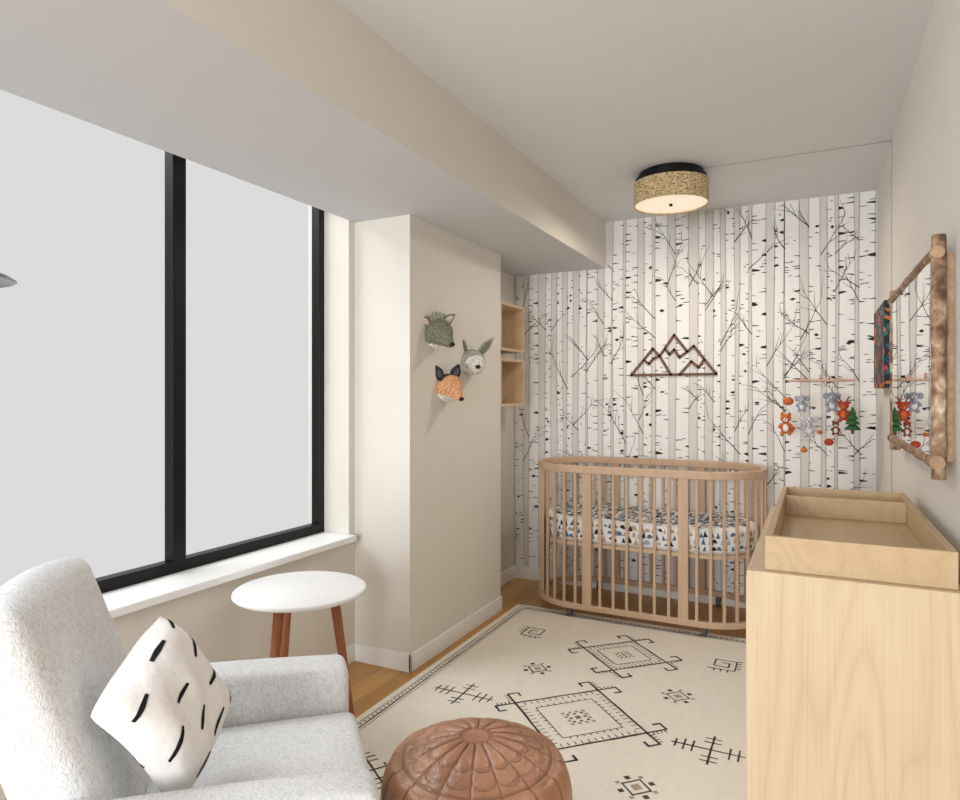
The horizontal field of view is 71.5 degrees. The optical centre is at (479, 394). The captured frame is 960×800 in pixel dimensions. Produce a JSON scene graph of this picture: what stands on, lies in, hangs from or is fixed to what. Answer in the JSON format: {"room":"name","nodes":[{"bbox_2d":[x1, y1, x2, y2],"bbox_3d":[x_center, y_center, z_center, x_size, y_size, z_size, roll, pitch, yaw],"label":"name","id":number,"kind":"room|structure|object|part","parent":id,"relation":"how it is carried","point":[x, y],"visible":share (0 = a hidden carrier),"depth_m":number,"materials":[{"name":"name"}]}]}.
{"room":"bedroom","nodes":[
{"label":"bedroom","id":0,"kind":"room"},
{"bbox_2d":[0,211,354,799],"bbox_3d":[-1.616,0.075,1.679,0.205,2.550,3.950,0,0,27],"label":"wall","id":1,"kind":"structure","parent":0,"point":[223,630],"depth_m":3.35,"materials":[{"name":"paint"}]},
{"bbox_2d":[95,151,323,592],"bbox_3d":[-1.595,-0.195,1.892,0.050,1.850,3.450,0,0,27],"label":"window","id":2,"kind":"structure","parent":1,"relation":"in","point":[176,559],"depth_m":2.65,"materials":[{"name":"black metal"}]},
{"bbox_2d":[102,532,355,618],"bbox_3d":[-1.481,0.715,1.835,0.205,0.030,3.450,0,0,27],"label":"window sill","id":3,"kind":"structure","parent":1,"relation":"attached to","point":[129,599],"depth_m":2.63,"materials":[{"name":"white paint"}]},
{"bbox_2d":[333,643,354,664],"bbox_3d":[-1.522,1.305,1.625,0.012,0.090,3.938,0,0,27],"label":"baseboard","id":4,"kind":"structure","parent":1,"relation":"attached to","point":[350,650],"depth_m":3.35,"materials":[{"name":"white paint"}]},
{"bbox_2d":[0,0,604,275],"bbox_3d":[-0.906,-1.040,2.318,1.100,0.320,5.730,0,0,27],"label":"ceiling beam","id":5,"kind":"structure","parent":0,"point":[302,101],"depth_m":2.16,"materials":[{"name":"paint"}]},
{"bbox_2d":[308,214,500,653],"bbox_3d":[-0.391,0.235,3.861,0.636,2.230,1.050,0,0,27],"label":"wall column","id":6,"kind":"structure","parent":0,"point":[428,468],"depth_m":3.39,"materials":[{"name":"paint"}]},
{"bbox_2d":[355,596,501,672],"bbox_3d":[-0.252,1.305,3.785,0.343,0.090,1.062,0,0,27],"label":"baseboard","id":7,"kind":"structure","parent":6,"relation":"attached to","point":[396,660],"depth_m":3.38,"materials":[{"name":"white paint"}]},
{"bbox_2d":[422,311,454,349],"bbox_3d":[-0.203,-0.330,3.405,0.192,0.198,0.165,0,0,12],"label":"decor","id":8,"kind":"object","parent":6,"relation":"attached to","point":[438,331],"visible":0.99,"depth_m":3.36,"materials":[{"name":"green fabric"}]},
{"bbox_3d":[-0.220,-0.400,3.408,0.094,0.060,0.019,-8,5,-34],"label":"crown","id":9,"kind":"part","parent":8,"relation":"part of","materials":[{"name":"green fabric"}]},
{"bbox_2d":[435,364,463,402],"bbox_3d":[-0.142,-0.063,3.507,0.176,0.206,0.146,0,0,22],"label":"decor","id":10,"kind":"object","parent":6,"relation":"attached to","point":[449,386],"visible":1,"depth_m":3.46,"materials":[{"name":"fabric"}]},
{"bbox_2d":[462,337,493,374],"bbox_3d":[-0.030,-0.233,3.767,0.156,0.244,0.181,0,0,31],"label":"decor","id":11,"kind":"object","parent":6,"relation":"attached to","point":[473,361],"visible":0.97,"depth_m":3.71,"materials":[{"name":"white fabric"}]},
{"bbox_2d":[501,271,513,572],"bbox_3d":[-0.065,0.235,4.761,0.410,2.230,0.850,0,0,27],"label":"wall","id":12,"kind":"structure","parent":0,"point":[507,280],"depth_m":4.83,"materials":[{"name":"paint"}]},
{"bbox_2d":[501,566,514,585],"bbox_3d":[0.094,1.305,4.607,0.012,0.090,0.718,0,0,27],"label":"baseboard","id":13,"kind":"structure","parent":12,"relation":"attached to","point":[507,575],"depth_m":4.81,"materials":[{"name":"white paint"}]},
{"bbox_2d":[501,301,523,353],"bbox_3d":[0.136,-0.448,4.492,0.190,0.315,0.390,0,0,27],"label":"wall shelf","id":14,"kind":"object","parent":12,"relation":"attached to","point":[512,316],"visible":0.35,"depth_m":4.63,"materials":[{"name":"brown wood"}]},
{"bbox_2d":[501,358,523,406],"bbox_3d":[0.136,-0.083,4.492,0.190,0.315,0.390,0,0,27],"label":"wall shelf","id":15,"kind":"object","parent":12,"relation":"attached to","point":[512,370],"visible":0.34,"depth_m":4.63,"materials":[{"name":"brown wood"}]},
{"bbox_2d":[348,578,745,717],"bbox_3d":[-0.097,1.400,1.979,2.850,0.100,5.850,0,0,27],"label":"floor","id":16,"kind":"structure","parent":0,"point":[370,684],"depth_m":4.10,"materials":[{"name":"brown wood"}]},
{"bbox_2d":[0,273,16,287],"bbox_3d":[-1.322,0.516,1.383,0.628,1.668,0.329,0,0,-7],"label":"floor lamp","id":17,"kind":"object","parent":16,"relation":"on","point":[5,281],"visible":1,"depth_m":1.49,"materials":[{"name":"metal"}]},
{"bbox_2d":[0,557,379,799],"bbox_3d":[-0.657,0.866,1.535,0.790,0.967,0.760,0,0,-17],"label":"armchair","id":18,"kind":"object","parent":16,"relation":"on","point":[289,731],"visible":0.87,"depth_m":1.39,"materials":[{"name":"fabric"}]},
{"bbox_3d":[-0.870,0.740,1.460,0.338,0.714,0.488,0,0,-17],"label":"backrest","id":19,"kind":"part","parent":18,"relation":"part of","materials":[{"name":"fabric"}]},
{"bbox_2d":[91,616,230,791],"bbox_3d":[-0.666,0.673,1.433,0.189,0.354,0.336,0,0,-2],"label":"throw pillow","id":20,"kind":"object","parent":18,"relation":"on","point":[166,704],"visible":0.98,"depth_m":1.35,"materials":[{"name":"fabric"}]},
{"bbox_3d":[-0.528,1.026,1.243,0.675,0.554,0.126,0,0,-17],"label":"armrest","id":21,"kind":"part","parent":18,"relation":"part of","materials":[{"name":"fabric"}]},
{"bbox_2d":[145,712,368,794],"bbox_3d":[-0.519,0.952,1.567,0.508,0.177,0.486,0,0,-17],"label":"seat cushion","id":22,"kind":"object","parent":18,"relation":"on","point":[248,746],"depth_m":1.64,"materials":[{"name":"fabric"}]},
{"bbox_3d":[-0.709,1.026,1.840,0.675,0.554,0.146,0,0,-17],"label":"armrest","id":23,"kind":"part","parent":18,"relation":"part of","materials":[{"name":"fabric"}]},
{"bbox_2d":[231,571,366,715],"bbox_3d":[-0.693,1.048,2.575,0.504,0.608,0.504,0,0,27],"label":"side table","id":24,"kind":"object","parent":16,"relation":"on","point":[284,594],"visible":0.87,"depth_m":2.55,"materials":[{"name":"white wood"}]},
{"bbox_3d":[-0.756,1.058,2.427,0.040,0.586,0.110,0,0,27],"label":"leg","id":25,"kind":"part","parent":24,"relation":"part of","materials":[{"name":"brown wood"}]},
{"bbox_3d":[-0.791,1.058,2.702,0.040,0.586,0.110,0,0,-37],"label":"leg","id":26,"kind":"part","parent":24,"relation":"part of","materials":[{"name":"brown wood"}]},
{"bbox_3d":[-0.534,1.052,2.594,0.110,0.574,0.040,0,0,-2],"label":"leg","id":27,"kind":"part","parent":24,"relation":"part of","materials":[{"name":"brown wood"}]},
{"bbox_2d":[356,604,745,799],"bbox_3d":[0.408,1.345,2.772,1.640,0.011,2.540,0,0,27],"label":"rug","id":28,"kind":"object","parent":16,"relation":"on","point":[632,710],"visible":0.69,"depth_m":2.92,"materials":[{"name":"fabric"}]},
{"bbox_2d":[380,717,572,799],"bbox_3d":[-0.009,1.153,1.903,0.553,0.371,0.550,0,0,27],"label":"pouf","id":29,"kind":"object","parent":28,"relation":"on","point":[469,758],"visible":1,"depth_m":1.81,"materials":[{"name":"brown leather"}]},
{"bbox_2d":[746,506,959,799],"bbox_3d":[1.108,0.888,2.045,0.456,0.900,1.070,0,0,27],"label":"dresser","id":30,"kind":"object","parent":28,"relation":"on","point":[853,685],"visible":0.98,"depth_m":1.57,"materials":[{"name":"brown wood"}]},
{"bbox_3d":[0.790,0.594,1.917,0.003,0.272,0.510,0,0,27],"label":"drawer","id":31,"kind":"part","parent":30,"relation":"part of","materials":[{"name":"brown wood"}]},
{"bbox_3d":[0.790,0.869,1.917,0.003,0.272,0.510,0,0,27],"label":"drawer","id":32,"kind":"part","parent":30,"relation":"part of","materials":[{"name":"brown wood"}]},
{"bbox_2d":[765,486,958,589],"bbox_3d":[1.121,0.395,2.036,0.400,0.085,1.015,0,0,27],"label":"tray","id":33,"kind":"object","parent":30,"relation":"on","point":[853,534],"visible":1,"depth_m":1.78,"materials":[{"name":"brown wood"}]},
{"bbox_2d":[538,456,766,635],"bbox_3d":[1.034,0.887,4.153,1.387,0.924,0.668,0,0,27],"label":"crib","id":34,"kind":"object","parent":16,"relation":"on","point":[752,472],"visible":0.88,"depth_m":3.95,"materials":[{"name":"brown wood"}]},
{"bbox_3d":[0.426,0.863,4.458,0.022,0.795,0.056,0,0,27],"label":"post","id":35,"kind":"part","parent":34,"relation":"part of","materials":[{"name":"brown wood"}]},
{"bbox_3d":[0.640,0.863,3.993,0.056,0.795,0.022,0,0,27],"label":"post","id":36,"kind":"part","parent":34,"relation":"part of","materials":[{"name":"brown wood"}]},
{"bbox_3d":[0.927,0.863,4.564,0.056,0.795,0.022,0,0,27],"label":"post","id":37,"kind":"part","parent":34,"relation":"part of","materials":[{"name":"brown wood"}]},
{"bbox_3d":[1.034,1.272,4.153,1.385,0.035,0.666,0,0,27],"label":"rail","id":38,"kind":"part","parent":34,"relation":"part of","materials":[{"name":"brown wood"}]},
{"bbox_2d":[549,504,754,554],"bbox_3d":[1.034,0.821,4.153,1.294,0.146,0.574,0,0,27],"label":"mattress","id":39,"kind":"object","parent":34,"relation":"on","point":[606,511],"visible":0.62,"depth_m":3.93,"materials":[{"name":"fabric"}]},
{"bbox_3d":[1.034,0.448,4.153,1.387,0.045,0.668,0,0,27],"label":"rail","id":40,"kind":"part","parent":34,"relation":"part of","materials":[{"name":"brown wood"}]},
{"bbox_3d":[1.141,0.863,3.741,0.056,0.795,0.022,0,0,27],"label":"post","id":41,"kind":"part","parent":34,"relation":"part of","materials":[{"name":"brown wood"}]},
{"bbox_3d":[1.428,0.863,4.313,0.056,0.795,0.022,0,0,27],"label":"post","id":42,"kind":"part","parent":34,"relation":"part of","materials":[{"name":"brown wood"}]},
{"bbox_3d":[1.642,0.863,3.848,0.022,0.795,0.056,0,0,27],"label":"post","id":43,"kind":"part","parent":34,"relation":"part of","materials":[{"name":"brown wood"}]},
{"bbox_2d":[337,0,933,221],"bbox_3d":[-0.097,-1.250,1.979,2.850,0.100,5.850,0,0,27],"label":"ceiling","id":44,"kind":"structure","parent":0,"point":[596,94],"depth_m":2.54,"materials":[{"name":"paint"}]},
{"bbox_2d":[634,162,708,214],"bbox_3d":[1.031,-1.109,3.600,0.392,0.183,0.392,0,0,27],"label":"ceiling lamp","id":45,"kind":"object","parent":44,"relation":"attached to","point":[672,188],"visible":1,"depth_m":3.47,"materials":[{"name":"beige fabric"}]},
{"bbox_2d":[635,195,707,212],"bbox_3d":[1.031,-1.036,3.600,0.378,0.008,0.378,0,0,27],"label":"diffuser","id":46,"kind":"object","parent":45,"relation":"attached to","point":[643,203],"depth_m":3.59,"materials":[{"name":"beige glass"}]},
{"bbox_2d":[778,374,860,452],"bbox_3d":[1.890,-0.437,3.727,0.412,1.525,0.282,0,0,27],"label":"mobile","id":47,"kind":"object","parent":44,"relation":"hanging from","point":[850,417],"visible":1,"depth_m":3.71,"materials":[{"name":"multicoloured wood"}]},
{"bbox_2d":[514,190,876,593],"bbox_3d":[1.188,0.075,4.538,2.850,2.550,0.122,0,0,27],"label":"wall","id":48,"kind":"structure","parent":0,"point":[773,294],"depth_m":4.32,"materials":[{"name":"paper"}]},
{"bbox_2d":[514,565,745,607],"bbox_3d":[1.287,1.305,4.416,2.315,0.090,0.012,0,0,27],"label":"baseboard","id":49,"kind":"structure","parent":48,"relation":"attached to","point":[523,572],"depth_m":4.56,"materials":[{"name":"white paint"}]},
{"bbox_2d":[630,334,717,376],"bbox_3d":[1.277,-0.266,4.420,0.571,0.282,0.008,0,0,27],"label":"wall art","id":50,"kind":"object","parent":48,"relation":"attached to","point":[669,373],"visible":1,"depth_m":4.41,"materials":[{"name":"brown wood"}]},
{"bbox_2d":[877,0,959,583],"bbox_3d":[1.109,0.075,1.373,0.100,2.550,5.850,0,0,27],"label":"wall","id":51,"kind":"structure","parent":0,"point":[926,138],"depth_m":2.19,"materials":[{"name":"paint"}]},
{"bbox_2d":[703,140,891,491],"bbox_3d":[1.519,0.075,3.352,0.945,2.550,0.005,0,0,27],"label":"trim","id":52,"kind":"structure","parent":51,"relation":"attached to","point":[889,140],"depth_m":3.14,"materials":[{"name":"white paint"}]},
{"bbox_2d":[874,300,889,387],"bbox_3d":[1.980,-0.233,3.269,0.044,0.395,0.580,0,0,27],"label":"canvas painting","id":53,"kind":"object","parent":51,"relation":"attached to","point":[882,315],"visible":0.76,"depth_m":3.10},
{"bbox_2d":[887,233,953,479],"bbox_3d":[1.452,-0.099,2.234,0.059,0.643,1.146,0,0,27],"label":"wall mirror","id":54,"kind":"object","parent":51,"relation":"attached to","point":[921,327],"visible":1,"depth_m":1.85,"materials":[{"name":"brown wood"}]},
{"bbox_2d":[891,261,930,453],"bbox_3d":[1.430,-0.099,2.225,0.006,0.527,1.040,0,0,27],"label":"mirror glass","id":55,"kind":"object","parent":54,"relation":"on","point":[911,304],"depth_m":2.11,"materials":[{"name":"silver metal"}]}
]}

